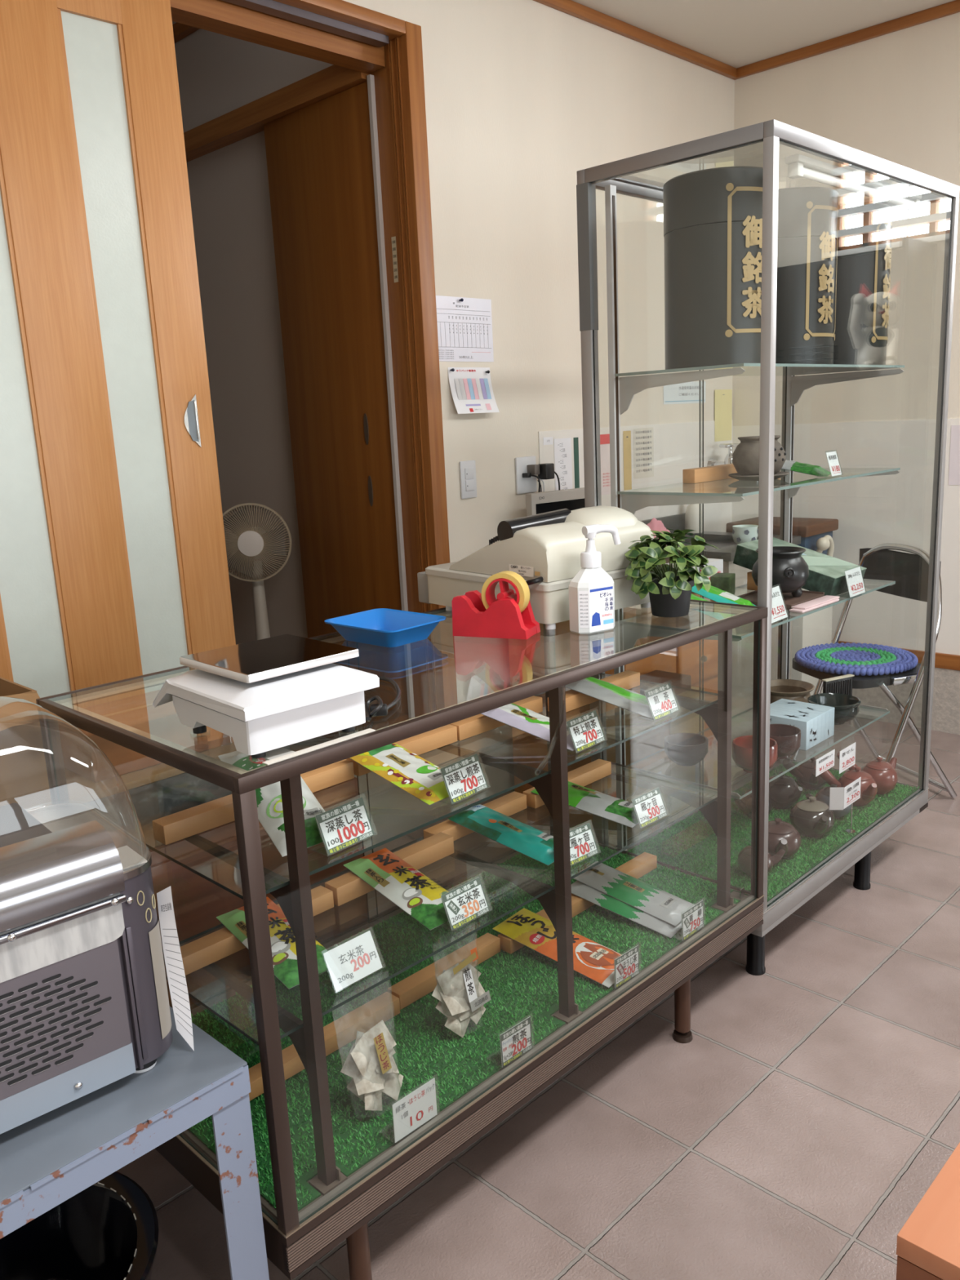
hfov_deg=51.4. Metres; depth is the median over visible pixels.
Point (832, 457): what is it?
price card
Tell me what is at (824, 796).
pot
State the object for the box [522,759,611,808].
wooden bar
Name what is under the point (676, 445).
wall panel
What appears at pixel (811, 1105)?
floor
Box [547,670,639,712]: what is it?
wooden bar
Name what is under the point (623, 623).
shelf
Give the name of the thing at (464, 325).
delivery form
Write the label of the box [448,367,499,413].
sheet
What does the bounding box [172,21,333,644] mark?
wall
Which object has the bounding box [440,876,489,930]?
price card
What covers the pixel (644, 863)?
wooden bar
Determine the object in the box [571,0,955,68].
ceiling
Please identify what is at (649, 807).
price card
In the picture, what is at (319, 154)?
door
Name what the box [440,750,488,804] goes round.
price card
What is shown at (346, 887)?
wooden bar
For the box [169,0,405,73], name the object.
trim
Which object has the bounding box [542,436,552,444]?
label
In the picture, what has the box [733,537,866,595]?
gift box
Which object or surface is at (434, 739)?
wooden bar
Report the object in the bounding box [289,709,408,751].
floor
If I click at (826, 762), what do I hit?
price card
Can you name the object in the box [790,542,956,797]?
folding chair
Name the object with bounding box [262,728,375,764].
plastic sheet
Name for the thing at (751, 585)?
wooden bar
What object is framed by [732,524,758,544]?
patterned cup
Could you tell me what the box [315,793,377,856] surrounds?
price card
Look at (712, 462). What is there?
water tap
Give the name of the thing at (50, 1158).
steel table
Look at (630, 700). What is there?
packet
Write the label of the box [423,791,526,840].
wooden bar
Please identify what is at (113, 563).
door
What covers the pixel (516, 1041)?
price card
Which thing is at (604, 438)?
notice sheet
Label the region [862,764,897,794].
pot
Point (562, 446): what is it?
strip
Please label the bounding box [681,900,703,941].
price card
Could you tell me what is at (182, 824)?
wooden bar
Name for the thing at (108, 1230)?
tub
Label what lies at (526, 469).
wall socket
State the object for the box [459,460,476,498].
light switch
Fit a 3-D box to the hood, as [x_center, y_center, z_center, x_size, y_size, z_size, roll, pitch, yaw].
[-0.599,0.297,1.040,0.432,0.080,0.074,-13,16,-39]
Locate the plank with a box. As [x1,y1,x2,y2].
[579,670,690,719]
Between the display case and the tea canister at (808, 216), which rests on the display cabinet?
the tea canister at (808, 216)
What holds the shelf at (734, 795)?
attached to the display cabinet
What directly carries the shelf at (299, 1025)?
attached to the display case
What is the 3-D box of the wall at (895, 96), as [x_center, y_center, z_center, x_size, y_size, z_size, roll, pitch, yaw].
[3.103,-0.727,2.504,5.458,2.628,0.164,9,17,43]
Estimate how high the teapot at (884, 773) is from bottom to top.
0.118 m
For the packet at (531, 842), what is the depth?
1.89 m
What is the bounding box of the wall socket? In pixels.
[515,455,559,493]
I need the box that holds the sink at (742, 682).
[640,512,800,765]
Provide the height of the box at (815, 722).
0.076 m
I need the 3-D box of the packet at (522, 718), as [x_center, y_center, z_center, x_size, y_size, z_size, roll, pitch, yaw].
[0.109,0.156,1.861,0.206,0.048,0.088,7,16,37]
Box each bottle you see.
[568,524,620,634]
[684,503,702,533]
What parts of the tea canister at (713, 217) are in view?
lid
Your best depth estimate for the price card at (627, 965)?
1.85 m
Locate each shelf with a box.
[124,672,717,899]
[162,759,717,1045]
[614,363,904,376]
[617,467,900,496]
[619,578,895,639]
[622,705,889,799]
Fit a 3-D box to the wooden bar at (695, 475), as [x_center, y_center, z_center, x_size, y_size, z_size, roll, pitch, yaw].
[0.666,-0.444,2.609,0.035,0.034,0.435,9,17,43]
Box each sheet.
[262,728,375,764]
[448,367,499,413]
[600,434,610,495]
[714,389,732,441]
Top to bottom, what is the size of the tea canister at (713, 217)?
0.392 m
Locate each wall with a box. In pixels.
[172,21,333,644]
[342,0,734,848]
[732,12,959,734]
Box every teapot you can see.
[733,788,773,818]
[737,845,785,875]
[768,771,802,808]
[768,817,801,859]
[782,757,826,789]
[788,795,835,837]
[805,783,853,818]
[813,764,877,806]
[836,751,897,794]
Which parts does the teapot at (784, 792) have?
lid, spout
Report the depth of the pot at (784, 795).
2.72 m
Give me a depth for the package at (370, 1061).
1.52 m
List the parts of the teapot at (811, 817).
lid, knob, spout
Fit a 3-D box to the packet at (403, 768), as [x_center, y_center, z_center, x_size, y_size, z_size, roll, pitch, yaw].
[-0.120,0.213,1.648,0.201,0.049,0.100,9,17,42]
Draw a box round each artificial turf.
[187,842,748,1211]
[626,760,919,902]
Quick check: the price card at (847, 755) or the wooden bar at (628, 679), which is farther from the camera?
the price card at (847, 755)
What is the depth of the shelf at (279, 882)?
1.61 m
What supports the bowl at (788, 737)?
on the display cabinet
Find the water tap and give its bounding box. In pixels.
[706,443,739,466]
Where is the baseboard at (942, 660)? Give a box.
[838,640,959,671]
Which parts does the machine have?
control panel, slotted panel, corner plate, casing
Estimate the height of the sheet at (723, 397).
0.215 m
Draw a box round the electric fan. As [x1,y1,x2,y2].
[222,502,292,639]
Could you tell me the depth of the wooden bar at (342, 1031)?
1.71 m
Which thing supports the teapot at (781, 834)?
on the artificial turf at (691, 844)
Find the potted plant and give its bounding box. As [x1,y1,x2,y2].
[624,528,719,617]
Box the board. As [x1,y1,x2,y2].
[737,590,824,610]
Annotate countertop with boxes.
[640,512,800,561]
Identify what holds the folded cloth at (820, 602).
on the display cabinet
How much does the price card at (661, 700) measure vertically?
0.059 m
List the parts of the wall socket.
plate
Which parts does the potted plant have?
pot, stem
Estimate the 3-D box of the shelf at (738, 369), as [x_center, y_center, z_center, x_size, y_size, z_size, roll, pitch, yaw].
[0.709,-0.659,2.436,0.325,0.006,0.825,9,17,43]
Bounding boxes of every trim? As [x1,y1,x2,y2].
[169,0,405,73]
[172,22,199,43]
[183,64,369,162]
[369,21,457,716]
[533,0,736,79]
[733,0,959,79]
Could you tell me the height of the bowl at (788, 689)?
0.072 m
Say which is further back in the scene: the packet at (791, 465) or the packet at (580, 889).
the packet at (791, 465)
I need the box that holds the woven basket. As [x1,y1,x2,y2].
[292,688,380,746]
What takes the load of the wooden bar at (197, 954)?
on the display case
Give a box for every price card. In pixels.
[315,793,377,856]
[320,926,382,991]
[391,1077,436,1142]
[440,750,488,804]
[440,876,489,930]
[499,1016,532,1066]
[566,710,605,752]
[569,819,598,865]
[614,945,639,988]
[631,785,667,827]
[644,680,679,720]
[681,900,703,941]
[771,584,787,623]
[815,749,835,777]
[817,449,841,476]
[829,777,861,833]
[839,742,855,773]
[844,566,865,597]
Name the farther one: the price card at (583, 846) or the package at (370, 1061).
the price card at (583, 846)
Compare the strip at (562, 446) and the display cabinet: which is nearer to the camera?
the display cabinet
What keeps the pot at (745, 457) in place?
on the display cabinet
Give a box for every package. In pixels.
[340,1019,403,1114]
[431,946,490,1037]
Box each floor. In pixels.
[116,716,959,1279]
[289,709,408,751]
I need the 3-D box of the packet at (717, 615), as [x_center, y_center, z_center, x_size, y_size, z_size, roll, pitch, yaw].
[0.502,-0.096,2.393,0.205,0.073,0.088,6,15,35]
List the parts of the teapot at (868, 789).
handle, lid, knob, spout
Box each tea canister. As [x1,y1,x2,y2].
[662,166,763,369]
[775,186,838,364]
[833,202,892,364]
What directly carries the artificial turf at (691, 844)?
on the display cabinet
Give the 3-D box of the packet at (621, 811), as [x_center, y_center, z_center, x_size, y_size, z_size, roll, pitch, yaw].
[0.229,0.328,2.053,0.233,0.041,0.098,6,15,34]
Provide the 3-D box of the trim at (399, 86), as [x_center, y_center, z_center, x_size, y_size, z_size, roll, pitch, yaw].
[-0.201,-0.748,3.100,0.168,2.066,0.065,9,17,43]
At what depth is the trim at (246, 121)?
3.25 m
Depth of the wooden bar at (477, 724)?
1.91 m
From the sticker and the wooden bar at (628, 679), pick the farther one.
the sticker
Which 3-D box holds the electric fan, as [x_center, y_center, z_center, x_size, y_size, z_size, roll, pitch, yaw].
[-0.804,-0.141,3.619,0.280,0.715,0.270,-4,12,-5]
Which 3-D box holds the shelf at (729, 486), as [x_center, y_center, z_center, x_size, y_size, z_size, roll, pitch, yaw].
[0.722,-0.400,2.493,0.325,0.006,0.825,9,17,43]
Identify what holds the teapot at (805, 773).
on the artificial turf at (691, 844)
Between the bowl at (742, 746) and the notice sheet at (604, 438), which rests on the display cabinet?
the bowl at (742, 746)
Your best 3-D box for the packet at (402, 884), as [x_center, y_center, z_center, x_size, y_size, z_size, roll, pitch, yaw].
[-0.123,0.418,1.708,0.103,0.048,0.232,-14,17,-42]
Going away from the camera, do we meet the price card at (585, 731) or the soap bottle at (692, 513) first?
the price card at (585, 731)
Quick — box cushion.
[794,642,918,675]
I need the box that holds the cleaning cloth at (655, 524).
[646,517,670,538]
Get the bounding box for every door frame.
[221,0,388,47]
[293,74,415,751]
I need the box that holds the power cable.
[364,675,400,721]
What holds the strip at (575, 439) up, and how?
attached to the wall panel at (676, 445)
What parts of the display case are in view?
post, pane, sliding pane, post, foot plate, leg, rail, pane, sliding pane, pane, post, foot plate, pane, leg, foot plate, post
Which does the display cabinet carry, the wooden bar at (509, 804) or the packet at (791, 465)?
the packet at (791, 465)
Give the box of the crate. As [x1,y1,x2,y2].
[64,742,289,849]
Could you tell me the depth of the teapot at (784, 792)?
2.72 m
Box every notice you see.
[663,381,706,404]
[948,425,959,484]
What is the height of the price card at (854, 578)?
0.071 m
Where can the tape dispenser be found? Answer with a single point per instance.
(475, 613)
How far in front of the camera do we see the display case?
1.53 m
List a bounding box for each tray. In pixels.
[324,608,445,647]
[822,674,854,695]
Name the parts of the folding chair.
seat, backrest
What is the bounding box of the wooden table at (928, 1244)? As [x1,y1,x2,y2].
[896,1142,959,1279]
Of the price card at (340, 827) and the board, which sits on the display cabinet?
the board
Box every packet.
[216,897,328,989]
[217,751,324,857]
[343,848,448,929]
[349,742,448,804]
[448,804,554,866]
[480,703,575,751]
[492,907,622,987]
[530,781,638,827]
[564,676,653,719]
[571,880,681,937]
[573,861,695,925]
[690,594,734,619]
[691,583,755,605]
[728,457,831,475]
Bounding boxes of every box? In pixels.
[0,676,52,811]
[710,573,735,594]
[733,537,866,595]
[769,698,834,750]
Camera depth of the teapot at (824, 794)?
2.66 m
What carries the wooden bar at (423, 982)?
on the artificial turf at (522, 984)
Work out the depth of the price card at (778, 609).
2.30 m
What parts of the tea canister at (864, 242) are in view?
lid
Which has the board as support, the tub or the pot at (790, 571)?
the pot at (790, 571)
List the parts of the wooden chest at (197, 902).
panel, panel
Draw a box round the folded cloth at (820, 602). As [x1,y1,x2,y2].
[789,595,839,613]
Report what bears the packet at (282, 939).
on the display case
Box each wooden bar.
[151,759,354,844]
[180,885,333,975]
[248,991,399,1101]
[324,831,453,906]
[346,724,457,776]
[387,933,500,1009]
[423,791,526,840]
[449,695,542,740]
[497,852,657,953]
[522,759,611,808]
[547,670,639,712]
[635,591,700,617]
[682,463,737,483]
[746,571,757,590]
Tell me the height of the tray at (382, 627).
0.038 m
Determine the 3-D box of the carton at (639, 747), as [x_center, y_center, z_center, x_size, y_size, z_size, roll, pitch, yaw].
[0.401,0.424,2.948,0.161,0.446,0.335,9,17,43]
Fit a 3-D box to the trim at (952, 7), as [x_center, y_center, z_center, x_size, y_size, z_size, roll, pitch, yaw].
[2.983,-1.977,2.175,5.448,0.036,0.022,9,17,43]
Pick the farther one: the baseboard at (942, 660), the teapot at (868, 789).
the baseboard at (942, 660)
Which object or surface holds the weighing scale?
on the display case
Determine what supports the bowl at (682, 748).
on the display cabinet
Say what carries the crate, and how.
on the wooden chest at (197, 902)
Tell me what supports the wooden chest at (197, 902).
on the floor at (811, 1105)
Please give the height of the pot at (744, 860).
0.054 m
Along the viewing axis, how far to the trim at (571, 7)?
3.56 m
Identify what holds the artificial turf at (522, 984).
on the display case
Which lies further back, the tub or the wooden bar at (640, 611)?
the wooden bar at (640, 611)
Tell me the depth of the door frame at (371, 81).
3.11 m
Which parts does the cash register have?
cash drawer, housing lid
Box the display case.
[35,599,768,1279]
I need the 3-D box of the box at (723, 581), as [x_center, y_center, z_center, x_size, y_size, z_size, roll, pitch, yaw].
[0.643,-0.145,2.638,0.050,0.055,0.070,4,14,27]
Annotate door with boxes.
[0,0,235,707]
[263,81,408,714]
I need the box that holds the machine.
[0,696,194,1133]
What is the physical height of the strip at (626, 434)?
0.230 m
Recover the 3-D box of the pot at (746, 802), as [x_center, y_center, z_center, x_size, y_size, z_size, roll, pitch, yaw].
[0.748,0.447,2.697,0.084,0.065,0.084,9,17,43]
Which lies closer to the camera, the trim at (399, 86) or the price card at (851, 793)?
the price card at (851, 793)
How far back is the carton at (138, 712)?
1.86 m
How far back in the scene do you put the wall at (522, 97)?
3.33 m
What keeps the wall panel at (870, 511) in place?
attached to the wall at (895, 96)
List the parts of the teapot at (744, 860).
lid, spout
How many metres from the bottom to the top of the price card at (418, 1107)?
0.069 m
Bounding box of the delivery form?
[435,295,493,361]
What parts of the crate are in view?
card lid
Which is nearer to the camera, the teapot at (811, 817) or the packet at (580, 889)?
the packet at (580, 889)
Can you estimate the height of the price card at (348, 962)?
0.058 m
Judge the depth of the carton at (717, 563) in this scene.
3.40 m
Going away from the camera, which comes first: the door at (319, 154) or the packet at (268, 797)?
the packet at (268, 797)
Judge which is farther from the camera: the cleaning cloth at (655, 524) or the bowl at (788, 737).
the cleaning cloth at (655, 524)
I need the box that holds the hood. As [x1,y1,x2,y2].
[0,820,126,945]
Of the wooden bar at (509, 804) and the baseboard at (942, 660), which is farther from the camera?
the baseboard at (942, 660)
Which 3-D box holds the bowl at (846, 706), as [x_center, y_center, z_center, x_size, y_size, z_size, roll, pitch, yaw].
[0.969,0.193,2.732,0.138,0.064,0.138,9,17,43]
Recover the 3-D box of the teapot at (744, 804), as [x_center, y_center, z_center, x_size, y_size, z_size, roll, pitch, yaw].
[0.741,0.437,2.687,0.084,0.089,0.103,9,17,43]
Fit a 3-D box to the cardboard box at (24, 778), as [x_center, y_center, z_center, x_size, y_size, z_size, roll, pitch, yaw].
[-1.012,0.526,1.693,0.437,0.919,0.500,9,17,44]
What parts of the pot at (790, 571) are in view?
leg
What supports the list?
attached to the wall panel at (676, 445)
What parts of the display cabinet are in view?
post, sliding pane, pane, sliding pane, leg, rail, post, board, pane, post, pane, leg, pane, post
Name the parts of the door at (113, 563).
frosted pane, frosted pane, handle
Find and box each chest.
[148,777,368,1008]
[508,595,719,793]
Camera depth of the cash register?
1.99 m
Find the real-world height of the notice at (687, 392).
0.087 m
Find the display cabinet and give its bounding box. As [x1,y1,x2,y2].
[576,119,959,975]
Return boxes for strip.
[554,437,572,490]
[573,437,579,488]
[622,430,631,490]
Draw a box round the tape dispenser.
[452,570,540,639]
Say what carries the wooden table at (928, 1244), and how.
on the floor at (811, 1105)
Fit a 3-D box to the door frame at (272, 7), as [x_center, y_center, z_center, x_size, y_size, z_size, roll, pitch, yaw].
[-0.833,-1.549,2.271,0.038,0.020,1.615,9,17,43]
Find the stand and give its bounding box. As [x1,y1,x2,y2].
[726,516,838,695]
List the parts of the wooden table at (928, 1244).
panel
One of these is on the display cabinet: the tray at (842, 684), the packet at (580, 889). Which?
the tray at (842, 684)
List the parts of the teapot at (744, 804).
spout, lid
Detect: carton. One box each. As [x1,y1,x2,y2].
[57,689,233,782]
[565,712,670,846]
[663,558,723,579]
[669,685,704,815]
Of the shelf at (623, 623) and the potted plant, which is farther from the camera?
the shelf at (623, 623)
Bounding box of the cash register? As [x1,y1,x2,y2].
[417,505,653,629]
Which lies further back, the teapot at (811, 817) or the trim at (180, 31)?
the trim at (180, 31)
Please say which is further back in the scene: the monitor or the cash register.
the monitor
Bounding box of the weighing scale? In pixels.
[152,634,379,758]
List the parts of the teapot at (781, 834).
knob, spout, lid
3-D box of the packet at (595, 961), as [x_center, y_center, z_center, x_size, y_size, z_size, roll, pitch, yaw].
[0.164,0.594,1.952,0.273,0.043,0.105,7,16,39]
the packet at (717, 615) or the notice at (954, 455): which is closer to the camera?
the packet at (717, 615)
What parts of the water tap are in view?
spout, cross handle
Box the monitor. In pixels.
[525,487,585,515]
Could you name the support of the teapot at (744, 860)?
on the artificial turf at (691, 844)
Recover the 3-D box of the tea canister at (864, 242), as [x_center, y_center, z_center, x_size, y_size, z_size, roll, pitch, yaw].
[0.949,-0.915,2.621,0.240,0.392,0.238,7,16,38]
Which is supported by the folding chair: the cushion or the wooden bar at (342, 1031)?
the cushion
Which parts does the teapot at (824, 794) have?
spout, lid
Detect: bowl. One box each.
[664,733,707,765]
[731,735,777,773]
[769,724,801,759]
[770,679,814,703]
[807,693,861,724]
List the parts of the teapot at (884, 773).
handle, lid, knob, spout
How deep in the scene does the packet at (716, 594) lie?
2.44 m
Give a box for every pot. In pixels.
[728,435,789,480]
[737,849,773,875]
[741,793,773,818]
[751,546,808,596]
[768,782,799,808]
[795,764,826,789]
[814,791,853,818]
[838,774,877,806]
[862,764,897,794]
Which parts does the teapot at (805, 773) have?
handle, lid, spout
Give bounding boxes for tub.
[0,1171,158,1279]
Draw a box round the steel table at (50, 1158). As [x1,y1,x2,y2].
[0,1006,269,1279]
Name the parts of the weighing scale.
platter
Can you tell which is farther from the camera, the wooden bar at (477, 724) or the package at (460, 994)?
the wooden bar at (477, 724)
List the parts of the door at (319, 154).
handle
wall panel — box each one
[537,419,732,532]
[732,417,959,655]
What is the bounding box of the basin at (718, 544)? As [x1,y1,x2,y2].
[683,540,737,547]
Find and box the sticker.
[391,235,398,282]
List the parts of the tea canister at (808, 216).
lid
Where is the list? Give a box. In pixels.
[633,426,653,479]
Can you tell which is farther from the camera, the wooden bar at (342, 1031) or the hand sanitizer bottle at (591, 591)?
the hand sanitizer bottle at (591, 591)

